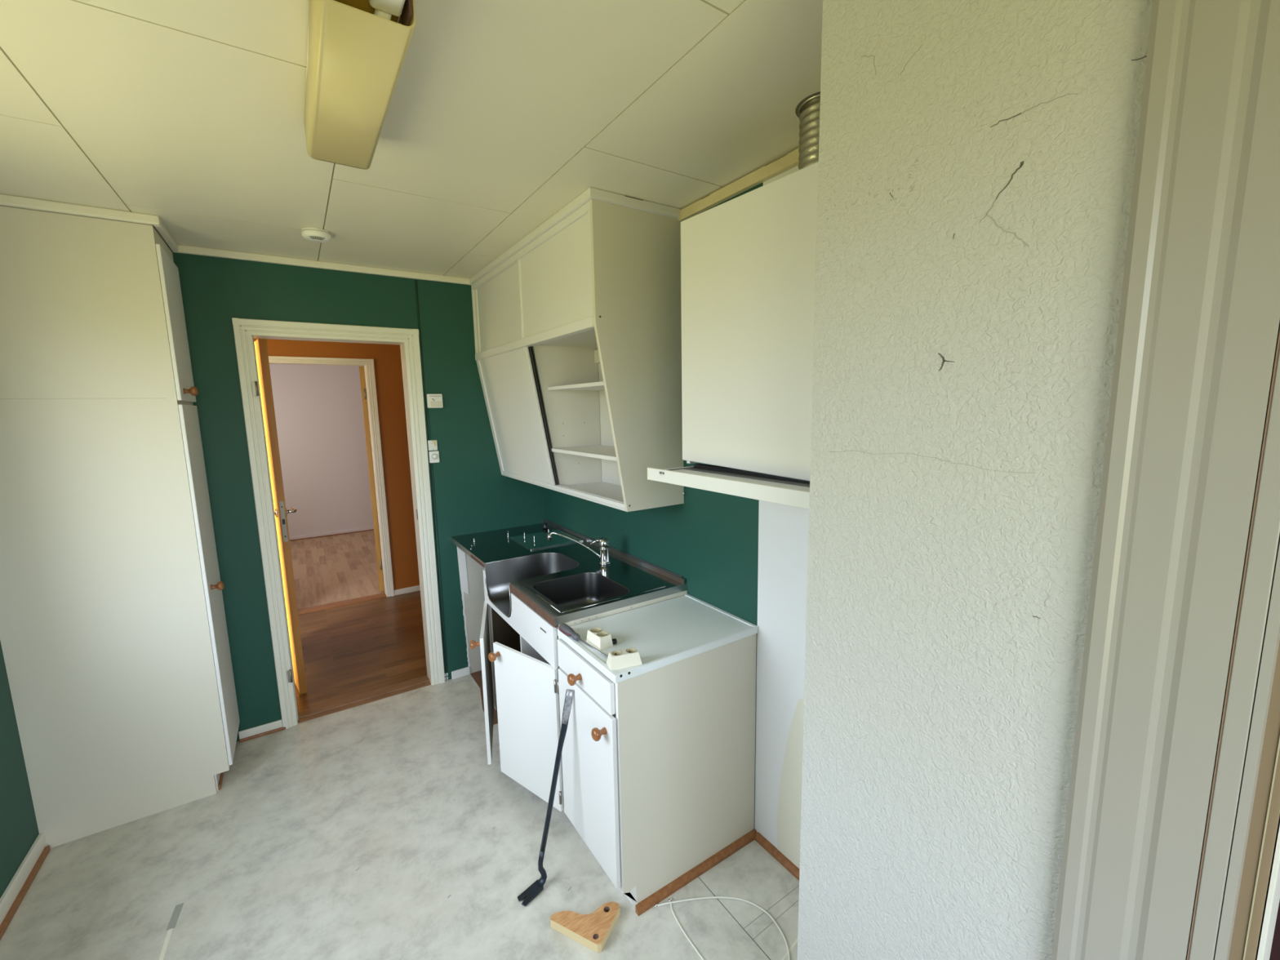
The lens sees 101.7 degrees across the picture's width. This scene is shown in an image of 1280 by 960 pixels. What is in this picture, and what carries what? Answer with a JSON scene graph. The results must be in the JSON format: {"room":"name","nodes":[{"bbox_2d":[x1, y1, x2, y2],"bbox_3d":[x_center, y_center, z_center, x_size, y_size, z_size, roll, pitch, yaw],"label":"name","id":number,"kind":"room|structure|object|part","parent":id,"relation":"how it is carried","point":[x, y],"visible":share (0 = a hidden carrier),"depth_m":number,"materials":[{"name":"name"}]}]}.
{"room":"damaged room","nodes":[
{"label":"damaged room","id":0,"kind":"room"},
{"bbox_2d":[0,640,39,897],"bbox_3d":[-1.516,0.430,0.530,0.120,2.450,4.100,-6,10,-33],"label":"wall","id":1,"kind":"structure","parent":0,"point":[19,829],"depth_m":1.86,"materials":[{"name":"teal paint"}]},
{"bbox_2d":[0,832,50,940],"bbox_3d":[-1.294,1.576,0.518,0.026,0.075,3.593,-6,10,-33],"label":"baseboard","id":2,"kind":"structure","parent":1,"relation":"attached to","point":[16,890],"depth_m":1.82,"materials":[{"name":"white paint"}]},
{"bbox_2d":[0,194,160,226],"bbox_3d":[-2.084,-0.961,1.824,0.602,0.034,0.024,-6,10,-33],"label":"trim","id":3,"kind":"structure","parent":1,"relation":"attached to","point":[5,200],"depth_m":1.86,"materials":[{"name":"beige paint"}]},
{"bbox_2d":[269,364,373,537],"bbox_3d":[-3.168,-0.339,5.866,3.500,2.450,3.049,-6,10,-33],"label":"wall","id":4,"kind":"structure","parent":0,"point":[318,410],"depth_m":6.89,"materials":[{"name":"white paint"}]},
{"bbox_2d":[288,526,373,541],"bbox_3d":[-3.929,0.702,7.206,3.300,0.045,0.023,-6,10,-33],"label":"baseboard","id":5,"kind":"structure","parent":4,"relation":"attached to","point":[353,531],"depth_m":7.04,"materials":[{"name":"white paint"}]},
{"bbox_2d":[297,592,386,614],"bbox_3d":[-2.600,1.098,4.524,0.717,0.056,0.120,-6,10,-33],"label":"threshold","id":6,"kind":"object","parent":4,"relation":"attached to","point":[319,607],"depth_m":4.51,"materials":[{"name":"brown wood"}]},
{"bbox_2d":[268,355,394,596],"bbox_3d":[-2.790,0.004,4.677,0.896,2.088,0.828,-6,10,-33],"label":"door frame","id":7,"kind":"structure","parent":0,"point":[367,377],"depth_m":4.53,"materials":[{"name":"white paint"}]},
{"bbox_3d":[-2.607,-0.961,4.186,0.843,0.049,0.018,-6,10,-33],"label":"casing","id":8,"kind":"part","parent":7,"relation":"part of","materials":[{"name":"white paint"}]},
{"bbox_3d":[-2.262,0.013,4.541,0.061,2.088,0.018,-6,10,-33],"label":"casing","id":9,"kind":"part","parent":7,"relation":"part of","materials":[{"name":"white paint"}]},
{"bbox_2d":[289,530,384,608],"bbox_3d":[-3.119,0.904,6.003,3.300,0.049,2.959,-6,10,-33],"label":"floor","id":10,"kind":"structure","parent":0,"point":[330,569],"depth_m":5.56,"materials":[{"name":"laminate"}]},
{"bbox_2d":[166,244,545,741],"bbox_3d":[-2.373,0.014,3.427,4.300,2.500,1.936,-6,10,-33],"label":"wall","id":11,"kind":"structure","parent":0,"point":[472,495],"depth_m":2.85,"materials":[{"name":"teal paint"}]},
{"bbox_2d":[238,719,285,742],"bbox_3d":[-1.952,1.295,2.694,0.195,0.052,0.022,-6,10,-33],"label":"baseboard","id":12,"kind":"structure","parent":11,"relation":"attached to","point":[277,726],"depth_m":2.69,"materials":[{"name":"white paint"}]},
{"bbox_2d":[253,338,306,694],"bbox_3d":[-2.278,0.212,3.237,0.158,2.033,0.846,-8,11,-41],"label":"hall door","id":13,"kind":"structure","parent":11,"relation":"in","point":[281,513],"depth_m":2.94,"materials":[{"name":"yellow wood"}]},
{"bbox_3d":[-2.100,0.186,2.957,0.062,0.048,0.134,-8,11,-41],"label":"door handle","id":14,"kind":"part","parent":13,"relation":"part of","materials":[{"name":"silver metal"}]},
{"bbox_3d":[-2.000,0.234,2.923,0.020,0.230,0.007,-8,11,-41],"label":"lock plate","id":15,"kind":"part","parent":13,"relation":"part of","materials":[{"name":"silver metal"}]},
{"bbox_3d":[-2.026,0.175,3.021,0.061,0.048,0.141,-6,10,-33],"label":"door handle","id":16,"kind":"part","parent":13,"relation":"part of","materials":[{"name":"silver metal"}]},
{"bbox_2d":[172,244,470,284],"bbox_3d":[-1.530,-1.091,2.670,1.316,0.034,0.024,-6,10,-33],"label":"trim","id":17,"kind":"structure","parent":11,"relation":"attached to","point":[184,249],"depth_m":2.60,"materials":[{"name":"beige paint"}]},
{"bbox_2d":[231,317,444,728],"bbox_3d":[-1.593,0.230,2.876,0.824,2.096,0.143,-6,10,-33],"label":"door frame","id":18,"kind":"structure","parent":11,"relation":"in","point":[245,331],"depth_m":2.73,"materials":[{"name":"white paint"}]},
{"bbox_3d":[-1.877,0.272,2.616,0.062,2.096,0.018,-6,10,-33],"label":"casing","id":19,"kind":"part","parent":18,"relation":"part of","materials":[{"name":"white paint"}]},
{"bbox_3d":[-1.578,-0.766,2.684,0.824,0.072,0.018,-6,10,-33],"label":"casing","id":20,"kind":"part","parent":18,"relation":"part of","materials":[{"name":"white paint"}]},
{"bbox_3d":[-1.246,0.202,3.029,0.073,2.096,0.018,-6,10,-33],"label":"casing","id":21,"kind":"part","parent":18,"relation":"part of","materials":[{"name":"white paint"}]},
{"bbox_2d":[297,675,431,723],"bbox_3d":[-1.584,1.289,3.031,0.682,0.062,0.130,-6,10,-33],"label":"threshold","id":22,"kind":"object","parent":11,"relation":"attached to","point":[339,705],"depth_m":3.01,"materials":[{"name":"brown wood"}]},
{"bbox_2d":[394,585,420,595],"bbox_3d":[-1.674,0.958,5.058,1.333,0.050,0.012,-6,10,-33],"label":"baseboard","id":23,"kind":"structure","parent":11,"relation":"attached to","point":[397,592],"depth_m":4.75,"materials":[{"name":"white paint"}]},
{"bbox_2d":[414,280,446,680],"bbox_3d":[-1.216,0.067,3.037,0.008,2.360,0.009,-6,10,-33],"label":"cable","id":24,"kind":"object","parent":11,"relation":"attached to","point":[415,280],"visible":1,"depth_m":3.02,"materials":[{"name":"teal paint"}]},
{"bbox_2d":[427,440,437,450],"bbox_3d":[-1.199,-0.200,3.012,0.050,0.059,0.012,-6,10,-33],"label":"light switch","id":25,"kind":"object","parent":11,"relation":"attached to","point":[433,445],"visible":1,"depth_m":3.01,"materials":[{"name":"white plastic"}]},
{"bbox_2d":[428,450,439,462],"bbox_3d":[-1.190,-0.133,3.017,0.055,0.068,0.027,-6,10,-33],"label":"dimmer switch","id":26,"kind":"object","parent":11,"relation":"attached to","point":[433,455],"visible":1,"depth_m":3.01,"materials":[{"name":"white plastic"}]},
{"bbox_3d":[-1.186,-0.135,3.013,0.033,0.033,0.014,-6,10,-33],"label":"knob","id":27,"kind":"part","parent":26,"relation":"part of","materials":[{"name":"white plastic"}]},
{"bbox_2d":[426,393,443,408],"bbox_3d":[-1.176,-0.453,2.986,0.084,0.080,0.028,-6,10,-33],"label":"thermostat","id":28,"kind":"object","parent":11,"relation":"attached to","point":[433,401],"visible":1,"depth_m":2.98,"materials":[{"name":"white plastic"}]},
{"bbox_3d":[-1.167,-0.450,2.980,0.064,0.063,0.003,-6,10,-33],"label":"dial plate","id":29,"kind":"part","parent":28,"relation":"part of","materials":[{"name":"beige plastic"}]},
{"bbox_2d":[426,408,448,680],"bbox_3d":[-1.200,0.412,3.092,0.008,1.660,0.009,-6,10,-33],"label":"cable","id":30,"kind":"object","parent":11,"relation":"attached to","point":[427,408],"visible":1,"depth_m":3.10,"materials":[{"name":"teal paint"}]},
{"bbox_2d":[451,666,470,679],"bbox_3d":[-1.116,1.202,3.246,0.112,0.050,0.014,-6,10,-33],"label":"baseboard","id":31,"kind":"structure","parent":11,"relation":"attached to","point":[457,673],"depth_m":3.24,"materials":[{"name":"white wood"}]},
{"bbox_2d":[294,590,426,711],"bbox_3d":[-2.359,1.225,3.612,4.100,0.049,1.720,-6,10,-33],"label":"floor","id":32,"kind":"structure","parent":0,"point":[350,650],"depth_m":3.68,"materials":[{"name":"laminate"}]},
{"bbox_2d":[0,666,799,959],"bbox_3d":[-0.460,1.512,1.314,2.295,0.050,4.000,-6,10,-33],"label":"floor","id":33,"kind":"structure","parent":0,"point":[384,828],"depth_m":1.87,"materials":[{"name":"plastic"}]},
{"bbox_2d":[0,205,239,848],"bbox_3d":[-2.165,0.203,2.178,0.636,2.366,0.408,-6,10,-33],"label":"tall cabinet","id":34,"kind":"object","parent":33,"relation":"on","point":[114,637],"visible":1,"depth_m":2.00,"materials":[{"name":"beige wood"}]},
{"bbox_2d":[153,219,178,251],"bbox_3d":[-1.956,-1.009,2.150,0.024,0.034,0.383,-6,10,-33],"label":"trim","id":35,"kind":"structure","parent":34,"relation":"attached to","point":[162,229],"depth_m":2.13,"materials":[{"name":"beige paint"}]},
{"bbox_3d":[-1.954,-0.633,2.202,0.014,0.594,0.391,-6,10,-33],"label":"door","id":36,"kind":"part","parent":34,"relation":"part of","materials":[{"name":"white paint"}]},
{"bbox_3d":[-1.860,-0.368,2.157,0.045,0.040,0.040,-6,10,-33],"label":"knob","id":37,"kind":"part","parent":34,"relation":"part of","materials":[{"name":"brown wood"}]},
{"bbox_3d":[-1.933,0.459,2.355,0.014,1.580,0.391,-6,10,-33],"label":"door","id":38,"kind":"part","parent":34,"relation":"part of","materials":[{"name":"white paint"}]},
{"bbox_3d":[-1.844,0.464,2.274,0.045,0.040,0.040,-6,10,-33],"label":"knob","id":39,"kind":"part","parent":34,"relation":"part of","materials":[{"name":"brown wood"}]},
{"bbox_2d":[517,688,573,906],"bbox_3d":[-0.322,1.070,1.780,0.236,0.684,0.046,-8,11,-42],"label":"crowbar","id":40,"kind":"object","parent":33,"relation":"on","point":[535,888],"visible":1,"depth_m":1.79,"materials":[{"name":"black metal"}]},
{"bbox_2d":[469,568,684,811],"bbox_3d":[-0.369,0.891,2.440,0.795,0.862,0.886,-6,10,-33],"label":"base cabinet","id":41,"kind":"object","parent":33,"relation":"on","point":[522,652],"visible":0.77,"depth_m":2.12,"materials":[{"name":"beige wood"}]},
{"bbox_3d":[-0.711,0.709,2.245,0.045,0.040,0.040,-3,8,-14],"label":"knob","id":42,"kind":"part","parent":41,"relation":"part of","materials":[{"name":"brown wood"}]},
{"bbox_3d":[-0.723,0.933,2.473,0.016,0.586,0.456,-3,8,-14],"label":"door","id":43,"kind":"part","parent":41,"relation":"part of","materials":[{"name":"white paint"}]},
{"bbox_3d":[-0.520,0.798,2.842,0.592,0.761,0.024,-6,10,-33],"label":"panel","id":44,"kind":"part","parent":41,"relation":"part of","materials":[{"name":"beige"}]},
{"bbox_3d":[-0.598,0.722,2.135,0.040,0.040,0.045,5,10,38],"label":"knob","id":45,"kind":"part","parent":41,"relation":"part of","materials":[{"name":"brown wood"}]},
{"bbox_3d":[-0.278,0.841,2.488,0.582,0.736,0.846,-6,10,-33],"label":"panel","id":46,"kind":"part","parent":41,"relation":"part of","materials":[{"name":"wood"}]},
{"bbox_3d":[-0.454,0.981,2.100,0.376,0.586,0.016,5,10,38],"label":"door","id":47,"kind":"part","parent":41,"relation":"part of","materials":[{"name":"white paint"}]},
{"bbox_3d":[-0.273,1.214,2.539,0.588,0.016,0.846,-6,10,-33],"label":"panel","id":48,"kind":"part","parent":41,"relation":"part of","materials":[{"name":"white wood"}]},
{"bbox_2d":[450,519,687,631],"bbox_3d":[-0.468,0.469,2.688,0.616,0.204,1.498,-6,10,-33],"label":"sink","id":49,"kind":"object","parent":41,"relation":"on","point":[562,584],"visible":0.75,"depth_m":2.42,"materials":[{"name":"silver metal"}]},
{"bbox_2d":[484,552,579,617],"bbox_3d":[-0.510,0.500,2.548,0.381,0.179,0.355,-6,10,-33],"label":"basin","id":50,"kind":"object","parent":49,"relation":"in","point":[500,574],"depth_m":2.65,"materials":[{"name":"grey metal"}]},
{"bbox_2d":[542,523,547,528],"bbox_3d":[-0.599,0.289,3.284,0.031,0.038,0.032,-6,10,-33],"label":"plug","id":51,"kind":"object","parent":49,"relation":"on","point":[544,526],"visible":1,"depth_m":3.27,"materials":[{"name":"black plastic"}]},
{"bbox_2d":[509,529,582,550],"bbox_3d":[-0.546,0.342,3.014,0.315,0.006,0.335,-6,10,-33],"label":"metal plate","id":52,"kind":"object","parent":49,"relation":"on","point":[540,542],"visible":1,"depth_m":2.98,"materials":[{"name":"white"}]},
{"bbox_2d":[546,532,610,564],"bbox_3d":[-0.301,0.331,2.534,0.316,0.152,0.055,0,8,5],"label":"faucet","id":53,"kind":"object","parent":49,"relation":"on","point":[604,543],"visible":1,"depth_m":2.51,"materials":[{"name":"silver metal"}]},
{"bbox_3d":[-0.316,0.317,2.540,0.259,0.126,0.010,0,8,9],"label":"spout","id":54,"kind":"part","parent":53,"relation":"part of","materials":[{"name":"silver metal"}]},
{"bbox_3d":[-0.191,0.300,2.509,0.098,0.051,0.054,-5,9,-25],"label":"lever","id":55,"kind":"part","parent":53,"relation":"part of","materials":[{"name":"silver metal"}]},
{"bbox_2d":[533,572,629,631],"bbox_3d":[-0.249,0.532,2.203,0.321,0.156,0.356,-6,10,-33],"label":"basin","id":56,"kind":"object","parent":49,"relation":"in","point":[579,589],"depth_m":2.35,"materials":[{"name":"grey metal"}]},
{"bbox_3d":[-0.045,0.883,2.130,0.592,0.772,0.016,-6,10,-33],"label":"panel","id":57,"kind":"part","parent":41,"relation":"part of","materials":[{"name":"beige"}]},
{"bbox_2d":[550,902,620,952],"bbox_3d":[-0.173,1.413,1.688,0.190,0.029,0.144,3,9,27],"label":"wooden bracket","id":58,"kind":"object","parent":33,"relation":"on","point":[593,930],"visible":1,"depth_m":1.65,"materials":[{"name":"brown wood"}]},
{"bbox_2d":[557,633,756,911],"bbox_3d":[0.046,0.973,1.944,0.658,0.822,0.408,-6,10,-33],"label":"base cabinet","id":59,"kind":"object","parent":33,"relation":"on","point":[659,764],"visible":0.95,"depth_m":1.76,"materials":[{"name":"beige wood"}]},
{"bbox_3d":[-0.220,0.664,1.741,0.045,0.040,0.040,-6,10,-33],"label":"knob","id":60,"kind":"part","parent":59,"relation":"part of","materials":[{"name":"brown wood"}]},
{"bbox_3d":[-0.023,0.631,1.855,0.413,0.103,0.382,-6,10,-33],"label":"drawer","id":61,"kind":"part","parent":59,"relation":"part of","materials":[{"name":"white paint"}]},
{"bbox_3d":[-0.181,0.998,1.789,0.016,0.584,0.390,-6,10,-33],"label":"door","id":62,"kind":"part","parent":59,"relation":"part of","materials":[{"name":"white paint"}]},
{"bbox_3d":[-0.127,0.785,1.615,0.045,0.040,0.040,-6,10,-33],"label":"knob","id":63,"kind":"part","parent":59,"relation":"part of","materials":[{"name":"brown wood"}]},
{"bbox_2d":[557,594,758,683],"bbox_3d":[0.064,0.549,1.896,0.606,0.029,0.413,-6,10,-33],"label":"countertop","id":64,"kind":"structure","parent":59,"relation":"on","point":[668,632],"depth_m":1.86,"materials":[{"name":"white laminate"}]},
{"bbox_2d":[558,623,608,657],"bbox_3d":[-0.195,0.544,1.777,0.036,0.034,0.281,-8,10,-40],"label":"screwdriver","id":65,"kind":"object","parent":64,"relation":"on","point":[566,629],"visible":1,"depth_m":1.81,"materials":[{"name":"grey metal"}]},
{"bbox_3d":[-0.250,0.536,1.836,0.035,0.033,0.119,-6,10,-33],"label":"handle","id":66,"kind":"part","parent":65,"relation":"part of","materials":[{"name":"plastic"}]},
{"bbox_2d":[586,626,617,650],"bbox_3d":[-0.130,0.538,1.783,0.074,0.044,0.090,-7,10,-36],"label":"double socket","id":67,"kind":"object","parent":64,"relation":"on","point":[597,637],"visible":1,"depth_m":1.76,"materials":[{"name":"beige plastic"}]},
{"bbox_2d":[605,647,642,670],"bbox_3d":[-0.050,0.558,1.634,0.104,0.041,0.052,-4,8,-18],"label":"double socket","id":68,"kind":"object","parent":64,"relation":"on","point":[629,657],"visible":1,"depth_m":1.62,"materials":[{"name":"beige plastic"}]},
{"bbox_2d":[635,828,756,915],"bbox_3d":[0.219,1.384,1.855,0.550,0.026,0.018,-6,10,-33],"label":"trim","id":69,"kind":"structure","parent":59,"relation":"attached to","point":[649,902],"depth_m":1.83,"materials":[{"name":"brown wood"}]},
{"bbox_2d":[653,896,790,959],"bbox_3d":[0.283,1.423,1.640,0.292,0.006,0.419,-6,10,-33],"label":"cord","id":70,"kind":"object","parent":33,"relation":"on","point":[670,902],"visible":1,"depth_m":1.72,"materials":[{"name":"white plastic"}]},
{"bbox_2d":[0,0,822,278],"bbox_3d":[-0.506,-0.919,0.972,2.494,0.060,4.200,-6,10,-33],"label":"ceiling","id":71,"kind":"structure","parent":0,"point":[189,114],"depth_m":1.34,"materials":[{"name":"beige paint"}]},
{"bbox_2d":[301,226,331,243],"bbox_3d":[-1.358,-1.023,2.186,0.106,0.038,0.106,-6,10,-33],"label":"smoke detector","id":72,"kind":"object","parent":71,"relation":"attached to","point":[309,233],"visible":1,"depth_m":2.15,"materials":[{"name":"white plastic"}]},
{"bbox_2d":[309,235,324,239],"bbox_3d":[-1.339,-1.004,2.161,0.058,0.006,0.026,-6,10,-33],"label":"grille","id":73,"kind":"object","parent":72,"relation":"attached to","point":[311,237],"depth_m":2.16,"materials":[{"name":"white plastic"}]},
{"bbox_2d":[304,0,415,169],"bbox_3d":[-0.594,-0.859,1.104,0.179,0.088,0.740,-6,10,-33],"label":"ceiling lamp","id":74,"kind":"object","parent":71,"relation":"attached to","point":[357,50],"visible":1,"depth_m":1.03,"materials":[{"name":"beige plastic"}]},
{"bbox_2d":[544,164,808,869],"bbox_3d":[0.133,0.140,2.369,0.101,2.450,2.620,-6,10,-33],"label":"wall","id":75,"kind":"structure","parent":0,"point":[746,558],"depth_m":1.91,"materials":[{"name":"teal paint"}]},
{"bbox_2d":[469,187,685,511],"bbox_3d":[-0.403,-0.533,2.603,0.415,1.160,1.498,-6,10,-33],"label":"upper cabinet","id":76,"kind":"object","parent":75,"relation":"attached to","point":[577,324],"visible":0.98,"depth_m":2.12,"materials":[{"name":"beige wood"}]},
{"bbox_3d":[-0.756,-0.889,2.765,0.013,0.366,0.725,-6,10,-33],"label":"sliding panel","id":77,"kind":"part","parent":76,"relation":"part of","materials":[{"name":"white paint"}]},
{"bbox_3d":[-0.806,-0.596,3.222,0.398,1.127,0.016,-6,10,-33],"label":"panel","id":78,"kind":"part","parent":76,"relation":"part of","materials":[{"name":"white paint"}]},
{"bbox_3d":[-0.695,-0.344,2.843,0.123,0.673,0.780,-6,10,-33],"label":"sliding panel","id":79,"kind":"part","parent":76,"relation":"part of","materials":[{"name":"white paint"}]},
{"bbox_3d":[-0.565,-1.046,2.439,0.031,0.028,1.449,-6,10,-33],"label":"rail","id":80,"kind":"part","parent":76,"relation":"part of","materials":[{"name":"white paint"}]},
{"bbox_3d":[-0.560,-0.652,2.493,0.038,0.038,1.449,-6,10,-33],"label":"rail","id":81,"kind":"part","parent":76,"relation":"part of","materials":[{"name":"white paint"}]},
{"bbox_3d":[-0.675,-0.344,2.838,0.114,0.671,0.773,-6,10,-33],"label":"sliding panel","id":82,"kind":"part","parent":76,"relation":"part of","materials":[{"name":"grey wood"}]},
{"bbox_3d":[-0.368,-0.812,2.168,0.013,0.366,0.728,-6,10,-33],"label":"sliding panel","id":83,"kind":"part","parent":76,"relation":"part of","materials":[{"name":"white paint"}]},
{"bbox_3d":[-0.447,0.032,2.656,0.035,0.028,1.449,-6,10,-33],"label":"rail","id":84,"kind":"part","parent":76,"relation":"part of","materials":[{"name":"white paint"}]},
{"bbox_3d":[-0.396,-0.668,2.601,0.380,0.015,1.449,-6,10,-33],"label":"panel","id":85,"kind":"part","parent":76,"relation":"part of","materials":[{"name":"white wood"}]},
{"bbox_2d":[547,381,604,390],"bbox_3d":[-0.144,-0.421,2.329,0.284,0.016,0.669,-6,10,-33],"label":"shelf","id":86,"kind":"object","parent":76,"relation":"attached to","point":[594,385],"depth_m":2.38,"materials":[{"name":"white paint"}]},
{"bbox_3d":[-0.247,-0.537,2.717,0.030,1.091,1.449,-6,10,-33],"label":"panel","id":87,"kind":"part","parent":76,"relation":"part of","materials":[{"name":"white wood"}]},
{"bbox_2d":[551,444,617,461],"bbox_3d":[-0.138,-0.127,2.370,0.284,0.016,0.669,-6,10,-33],"label":"shelf","id":88,"kind":"object","parent":76,"relation":"attached to","point":[600,451],"depth_m":2.43,"materials":[{"name":"white paint"}]},
{"bbox_3d":[-0.333,0.021,2.730,0.262,0.016,1.449,-6,10,-33],"label":"panel","id":89,"kind":"part","parent":76,"relation":"part of","materials":[{"name":"white paint"}]},
{"bbox_3d":[0.004,-0.441,2.011,0.398,1.127,0.016,-6,10,-33],"label":"panel","id":90,"kind":"part","parent":76,"relation":"part of","materials":[{"name":"beige wood"}]},
{"bbox_2d":[558,590,687,626],"bbox_3d":[-0.048,0.508,2.067,0.600,0.016,0.002,-6,10,-33],"label":"trim","id":91,"kind":"structure","parent":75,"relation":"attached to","point":[650,602],"depth_m":2.06,"materials":[{"name":"beige"}]},
{"bbox_2d":[678,147,799,222],"bbox_3d":[0.463,-0.966,1.567,0.021,0.037,1.113,-6,10,-33],"label":"trim","id":92,"kind":"structure","parent":75,"relation":"attached to","point":[790,160],"depth_m":1.73,"materials":[{"name":"paint"}]},
{"bbox_2d":[680,161,818,480],"bbox_3d":[0.432,-0.384,1.418,0.340,0.719,0.602,-6,10,-33],"label":"upper cabinet","id":93,"kind":"object","parent":75,"relation":"attached to","point":[748,260],"visible":0.56,"depth_m":1.33,"materials":[{"name":"white paint"}]},
{"bbox_2d":[647,463,809,509],"bbox_3d":[0.378,-0.009,1.427,0.453,0.038,0.606,-6,10,-33],"label":"hood","id":94,"kind":"object","parent":93,"relation":"attached to","point":[789,491],"visible":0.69,"depth_m":1.30,"materials":[{"name":"white paint"}]},
{"bbox_2d":[798,93,820,169],"bbox_3d":[0.476,-0.841,1.352,0.132,0.238,0.132,-6,10,-33],"label":"duct","id":95,"kind":"object","parent":93,"relation":"on","point":[809,110],"visible":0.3,"depth_m":1.31,"materials":[{"name":"silver metal"}]},
{"bbox_2d":[755,831,799,880],"bbox_3d":[0.631,1.396,1.714,0.018,0.026,0.671,-6,10,-33],"label":"baseboard","id":96,"kind":"structure","parent":75,"relation":"attached to","point":[764,842],"depth_m":1.90,"materials":[{"name":"brown wood"}]},
{"bbox_2d":[795,91,820,116],"bbox_3d":[0.474,-0.958,1.336,0.146,0.001,0.146,-6,10,-33],"label":"trim","id":97,"kind":"structure","parent":75,"relation":"attached to","point":[819,92],"depth_m":1.31,"materials":[{"name":"grey"}]},
{"bbox_2d":[797,0,1152,959],"bbox_3d":[0.703,0.324,0.980,0.700,2.450,0.395,-6,10,-33],"label":"wall","id":98,"kind":"structure","parent":0,"point":[977,157],"depth_m":0.70,"materials":[{"name":"grey paint"}]},
{"bbox_2d":[1269,900,1279,959],"bbox_3d":[1.056,0.424,0.403,0.040,2.300,0.970,-6,10,-33],"label":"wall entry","id":99,"kind":"structure","parent":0,"point":[1275,949],"depth_m":0.70,"materials":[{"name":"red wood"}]},
{"bbox_3d":[0.849,0.425,0.242,0.120,2.450,1.010,-6,10,-33],"label":"wall","id":100,"kind":"structure","parent":0,"visible":0},
{"bbox_2d":[1051,0,1279,959],"bbox_3d":[0.832,0.498,0.264,0.138,2.200,0.972,-6,10,-33],"label":"door frame","id":101,"kind":"structure","parent":100,"relation":"in","point":[1171,846],"depth_m":0.51,"materials":[{"name":"beige paint"}]},
{"bbox_3d":[0.632,0.519,0.576,0.136,2.080,0.016,-6,10,-33],"label":"frame","id":102,"kind":"part","parent":101,"relation":"part of","materials":[{"name":"beige paint"}]}
]}

